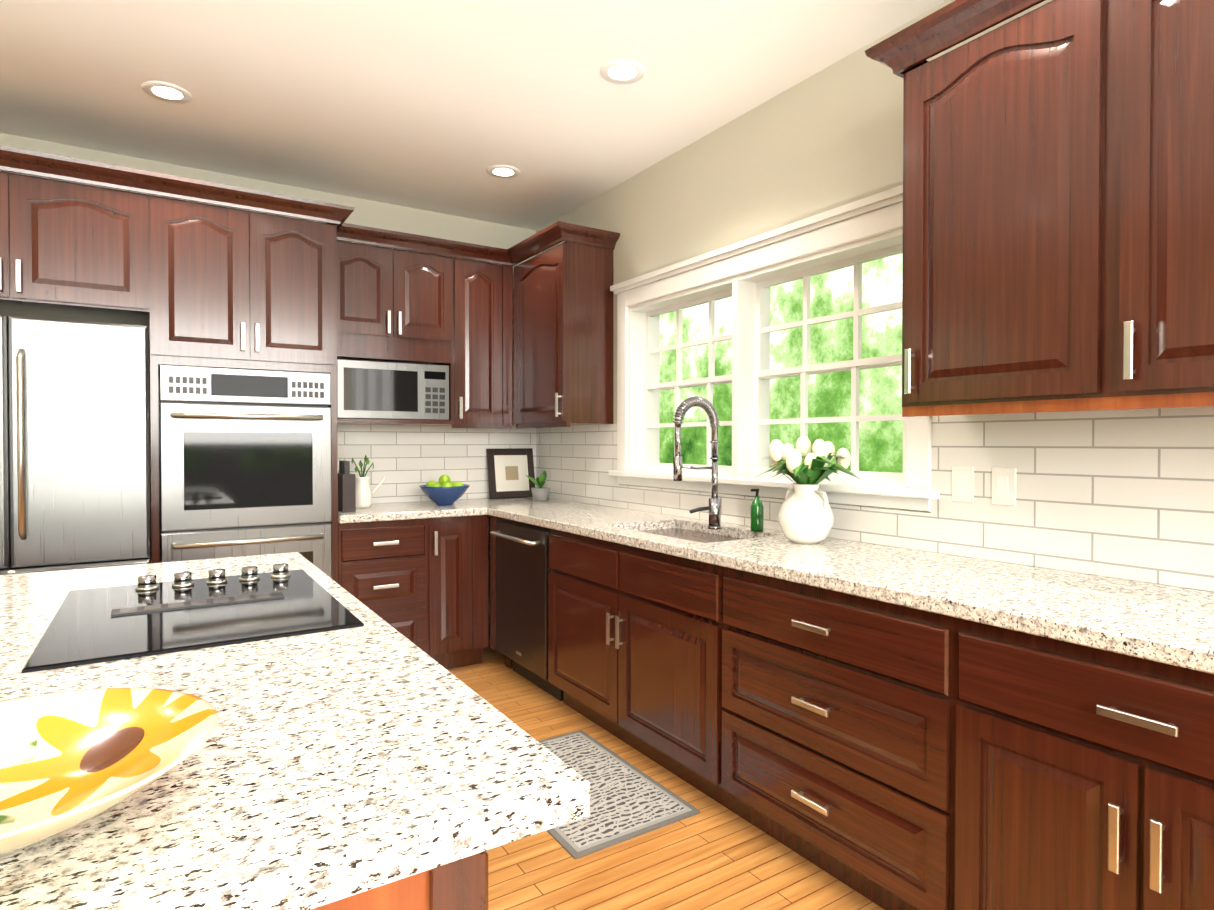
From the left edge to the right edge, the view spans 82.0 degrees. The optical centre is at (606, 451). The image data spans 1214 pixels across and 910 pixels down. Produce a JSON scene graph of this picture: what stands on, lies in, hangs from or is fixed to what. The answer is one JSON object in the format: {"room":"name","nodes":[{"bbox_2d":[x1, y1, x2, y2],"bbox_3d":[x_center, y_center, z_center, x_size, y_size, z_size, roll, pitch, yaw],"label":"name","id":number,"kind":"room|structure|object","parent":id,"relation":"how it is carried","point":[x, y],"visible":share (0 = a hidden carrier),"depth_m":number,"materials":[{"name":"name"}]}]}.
{"room":"kitchen","nodes":[
{"label":"kitchen","id":0,"kind":"room"},
{"bbox_2d":[0,133,535,635],"bbox_3d":[-3.481,-0.125,3.020,7.385,2.740,0.200,0,1,-33],"label":"wall","id":1,"kind":"structure","parent":0,"point":[412,221],"depth_m":4.19,"materials":[{"name":"beige paint"}]},
{"bbox_2d":[344,220,459,427],"bbox_3d":[-1.287,-0.683,4.080,0.715,1.090,0.367,0,1,-33],"label":"upper cabinet","id":2,"kind":"object","parent":1,"relation":"attached to","point":[401,306],"depth_m":3.99,"materials":[{"name":"brown wood"}]},
{"bbox_2d":[337,359,448,419],"bbox_3d":[-1.280,-0.342,4.074,0.630,0.321,0.338,0,1,-33],"label":"microwave","id":3,"kind":"object","parent":2,"relation":"on","point":[386,390],"visible":0.92,"depth_m":3.92,"materials":[{"name":"silver metal"}]},
{"bbox_2d":[337,425,532,502],"bbox_3d":[-1.093,0.076,4.430,1.410,0.474,0.008,0,1,-33],"label":"tile backsplash","id":4,"kind":"structure","parent":1,"relation":"attached to","point":[409,457],"depth_m":4.37,"materials":[{"name":"white tile"}]},
{"bbox_2d":[460,242,515,428],"bbox_3d":[-0.824,-0.686,4.377,0.385,1.090,0.367,0,1,-33],"label":"upper cabinet","id":5,"kind":"object","parent":1,"relation":"attached to","point":[486,289],"depth_m":4.26,"materials":[{"name":"brown wood"}]},
{"bbox_2d":[0,0,945,230],"bbox_3d":[-1.191,-1.501,-0.568,7.385,0.100,8.685,0,1,-33],"label":"ceiling","id":6,"kind":"structure","parent":0,"point":[439,106],"depth_m":2.83,"materials":[{"name":"white paint"}]},
{"bbox_2d":[141,81,191,102],"bbox_3d":[-1.829,-1.490,2.905,0.179,0.006,0.179,-1,1,-39],"label":"recessed light","id":7,"kind":"object","parent":6,"relation":"in","point":[163,89],"depth_m":2.90,"materials":[{"name":"white paint"}]},
{"bbox_2d":[487,165,519,178],"bbox_3d":[-0.557,-1.501,3.756,0.179,0.006,0.179,-1,1,-39],"label":"recessed light","id":8,"kind":"object","parent":6,"relation":"in","point":[505,171],"depth_m":3.75,"materials":[{"name":"white paint"}]},
{"bbox_2d":[600,59,645,83],"bbox_3d":[0.062,-1.488,2.745,0.179,0.006,0.179,-1,1,-39],"label":"recessed light","id":9,"kind":"object","parent":6,"relation":"in","point":[622,70],"depth_m":2.74,"materials":[{"name":"white paint"}]},
{"bbox_2d":[448,635,883,909],"bbox_3d":[-1.191,1.339,-0.534,7.385,0.100,8.685,0,1,-33],"label":"floor","id":10,"kind":"structure","parent":0,"point":[713,855],"depth_m":2.13,"materials":[{"name":"brown wood"}]},
{"bbox_2d":[0,315,151,574],"bbox_3d":[-2.556,0.350,3.051,0.940,1.790,0.736,0,1,-33],"label":"fridge","id":11,"kind":"object","parent":10,"relation":"on","point":[75,458],"visible":0.65,"depth_m":2.90,"materials":[{"name":"silver metal"}]},
{"bbox_2d":[0,145,155,562],"bbox_3d":[-2.591,0.014,3.083,0.970,2.460,0.652,0,1,-33],"label":"tall cabinet","id":12,"kind":"object","parent":10,"relation":"on","point":[69,250],"depth_m":2.97,"materials":[{"name":"brown wood"}]},
{"bbox_2d":[152,172,343,587],"bbox_3d":[-1.848,0.009,3.560,0.795,2.460,0.652,0,1,-33],"label":"tall cabinet","id":13,"kind":"object","parent":10,"relation":"on","point":[232,287],"depth_m":3.30,"materials":[{"name":"brown wood"}]},
{"bbox_2d":[159,365,331,578],"bbox_3d":[-1.829,0.272,3.534,0.725,1.325,0.647,0,1,-33],"label":"double wall oven","id":14,"kind":"object","parent":13,"relation":"in","point":[245,462],"visible":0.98,"depth_m":3.29,"materials":[{"name":"silver metal"}]},
{"bbox_2d":[344,502,431,657],"bbox_3d":[-1.325,0.777,3.916,0.456,0.914,0.632,0,1,-33],"label":"base cabinet","id":15,"kind":"object","parent":10,"relation":"on","point":[388,546],"depth_m":3.70,"materials":[{"name":"brown wood"}]},
{"bbox_2d":[338,460,355,512],"bbox_3d":[-1.405,0.186,3.752,0.065,0.270,0.175,0,1,-33],"label":"knife block","id":16,"kind":"object","parent":15,"relation":"on","point":[346,492],"visible":0.96,"depth_m":3.69,"materials":[{"name":"black"}]},
{"bbox_2d":[351,455,385,507],"bbox_3d":[-1.367,0.171,3.957,0.222,0.297,0.124,0,1,-33],"label":"plant","id":17,"kind":"object","parent":15,"relation":"on","point":[364,493],"visible":0.9,"depth_m":3.91,"materials":[{"name":"green plant"}]},
{"bbox_2d":[328,856,487,909],"bbox_3d":[-1.062,0.830,1.217,1.138,0.874,1.835,0,1,-33],"label":"kitchen island","id":18,"kind":"object","parent":10,"relation":"on","point":[465,886],"depth_m":0.70,"materials":[{"name":"brown wood"}]},
{"bbox_2d":[0,552,589,909],"bbox_3d":[-1.054,0.373,1.224,1.246,0.040,1.893,0,1,-33],"label":"island countertop","id":19,"kind":"structure","parent":18,"relation":"on","point":[339,766],"depth_m":0.75,"materials":[{"name":"white stone"}]},
{"bbox_2d":[0,687,217,856],"bbox_3d":[-0.579,0.324,0.663,0.369,0.070,0.369,0,1,-33],"label":"decorative plate","id":20,"kind":"object","parent":19,"relation":"on","point":[70,759],"visible":1,"depth_m":0.75,"materials":[{"name":"yellow ceramic"}]},
{"bbox_2d":[16,556,367,671],"bbox_3d":[-0.899,0.329,1.551,0.530,0.040,0.700,0,1,-33],"label":"cooktop","id":21,"kind":"object","parent":19,"relation":"in","point":[92,617],"depth_m":1.50,"materials":[{"name":"black glass"}]},
{"bbox_2d":[408,501,475,669],"bbox_3d":[-1.028,0.775,4.107,0.250,0.914,0.632,0,1,-33],"label":"base cabinet","id":22,"kind":"object","parent":10,"relation":"on","point":[453,526],"depth_m":3.88,"materials":[{"name":"brown wood"}]},
{"bbox_2d":[419,475,469,505],"bbox_3d":[-0.958,0.228,4.125,0.296,0.178,0.296,0,1,-33],"label":"fruit bowl","id":23,"kind":"object","parent":22,"relation":"on","point":[444,491],"visible":1,"depth_m":4.06,"materials":[{"name":"blue ceramic"}]},
{"bbox_2d":[490,520,563,700],"bbox_3d":[-0.236,0.811,3.788,0.646,0.850,0.600,0,1,-33],"label":"dishwasher","id":24,"kind":"object","parent":10,"relation":"on","point":[522,561],"visible":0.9,"depth_m":3.60,"materials":[{"name":"black metal"}]},
{"bbox_2d":[484,500,635,668],"bbox_3d":[-0.226,0.778,3.834,0.632,0.914,0.709,0,1,-33],"label":"base cabinet","id":25,"kind":"object","parent":10,"relation":"on","point":[525,514],"depth_m":3.94,"materials":[{"name":"brown wood"}]},
{"bbox_2d":[486,448,534,498],"bbox_3d":[-0.635,0.146,4.647,0.330,0.328,0.071,0,1,-33],"label":"picture frame","id":26,"kind":"object","parent":25,"relation":"on","point":[509,469],"visible":0.9,"depth_m":4.64,"materials":[{"name":"black wood"}]},
{"bbox_2d":[526,470,549,500],"bbox_3d":[-0.440,0.217,4.418,0.175,0.192,0.128,0,1,-33],"label":"plant","id":27,"kind":"object","parent":25,"relation":"on","point":[540,492],"visible":1,"depth_m":4.39,"materials":[{"name":"green plant"}]},
{"bbox_2d":[538,730,699,858],"bbox_3d":[-0.106,1.245,2.623,0.500,0.008,0.810,0,1,-33],"label":"rug","id":28,"kind":"object","parent":10,"relation":"on","point":[628,800],"visible":0.57,"depth_m":2.48,"materials":[{"name":"grey fabric"}]},
{"bbox_2d":[540,510,788,795],"bbox_3d":[0.296,0.788,3.020,0.632,0.914,1.224,0,1,-33],"label":"base cabinet","id":29,"kind":"object","parent":10,"relation":"on","point":[628,591],"depth_m":2.82,"materials":[{"name":"brown wood"}]},
{"bbox_2d":[673,396,721,529],"bbox_3d":[0.377,0.050,2.929,0.251,0.562,0.068,0,1,-33],"label":"faucet","id":30,"kind":"object","parent":29,"relation":"on","point":[708,407],"visible":1,"depth_m":2.95,"materials":[{"name":"silver metal"}]},
{"bbox_2d":[750,489,763,531],"bbox_3d":[0.623,0.244,2.906,0.057,0.175,0.053,0,1,-33],"label":"soap bottle","id":31,"kind":"object","parent":29,"relation":"on","point":[756,516],"visible":0.98,"depth_m":2.89,"materials":[{"name":"green glass"}]},
{"bbox_2d":[708,537,1051,909],"bbox_3d":[0.846,0.799,2.162,0.632,0.914,0.815,0,1,-33],"label":"base cabinet","id":32,"kind":"object","parent":10,"relation":"on","point":[894,729],"depth_m":1.98,"materials":[{"name":"brown wood"}]},
{"bbox_2d":[754,436,859,543],"bbox_3d":[0.710,0.140,2.556,0.278,0.392,0.448,0,1,-33],"label":"vase","id":33,"kind":"object","parent":32,"relation":"on","point":[805,515],"visible":1,"depth_m":2.51,"materials":[{"name":"white ceramic"}]},
{"bbox_2d":[936,569,1213,909],"bbox_3d":[1.271,0.807,1.499,0.632,0.914,0.760,0,1,-33],"label":"base cabinet","id":34,"kind":"object","parent":10,"relation":"on","point":[1075,710],"depth_m":1.46,"materials":[{"name":"brown wood"}]},
{"bbox_2d":[536,0,1212,591],"bbox_3d":[1.887,-0.104,1.304,0.200,2.740,8.485,0,1,-33],"label":"wall","id":35,"kind":"structure","parent":0,"point":[824,140],"depth_m":2.98,"materials":[{"name":"beige paint"}]},
{"bbox_2d":[516,224,615,428],"bbox_3d":[-0.274,-0.684,4.175,0.327,1.090,0.643,0,1,-33],"label":"upper cabinet","id":36,"kind":"object","parent":35,"relation":"attached to","point":[564,297],"depth_m":3.93,"materials":[{"name":"brown wood"}]},
{"bbox_2d":[608,185,939,511],"bbox_3d":[0.643,-0.364,3.185,0.259,1.115,1.960,0,1,-33],"label":"window unit","id":37,"kind":"structure","parent":35,"relation":"in","point":[746,274],"depth_m":3.13,"materials":[{"name":"white paint"}]},
{"bbox_2d":[533,406,1213,591],"bbox_3d":[0.990,0.099,2.513,0.008,0.474,5.485,0,1,-33],"label":"tile backsplash","id":38,"kind":"structure","parent":35,"relation":"attached to","point":[1128,494],"depth_m":2.04,"materials":[{"name":"white tile"}]},
{"bbox_2d":[952,466,973,502],"bbox_3d":[1.147,0.107,2.255,0.007,0.115,0.072,0,1,-33],"label":"electrical outlet plate","id":39,"kind":"object","parent":38,"relation":"attached to","point":[962,477],"depth_m":2.25,"materials":[{"name":"white plastic"}]},
{"bbox_2d":[992,467,1015,505],"bbox_3d":[1.217,0.108,2.145,0.008,0.115,0.072,0,1,-33],"label":"electrical outlet plate","id":40,"kind":"object","parent":38,"relation":"attached to","point":[1003,486],"depth_m":2.14,"materials":[{"name":"white plastic"}]},
{"bbox_2d":[892,0,1143,415],"bbox_3d":[1.157,-0.667,1.942,0.327,1.070,0.550,0,1,-33],"label":"upper cabinet","id":41,"kind":"object","parent":35,"relation":"attached to","point":[1001,275],"depth_m":1.83,"materials":[{"name":"brown wood"}]},
{"bbox_2d":[1096,0,1213,407],"bbox_3d":[1.454,-0.661,1.480,0.327,1.070,0.550,0,1,-33],"label":"upper cabinet","id":42,"kind":"object","parent":35,"relation":"attached to","point":[1155,326],"depth_m":1.55,"materials":[{"name":"brown wood"}]},
{"label":"outside","id":43,"kind":"structure","parent":0,"visible":0},
{"bbox_2d":[660,253,902,472],"bbox_3d":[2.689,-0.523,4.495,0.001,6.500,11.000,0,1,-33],"label":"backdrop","id":44,"kind":"structure","parent":43,"point":[880,442],"depth_m":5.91,"materials":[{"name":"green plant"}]}
]}

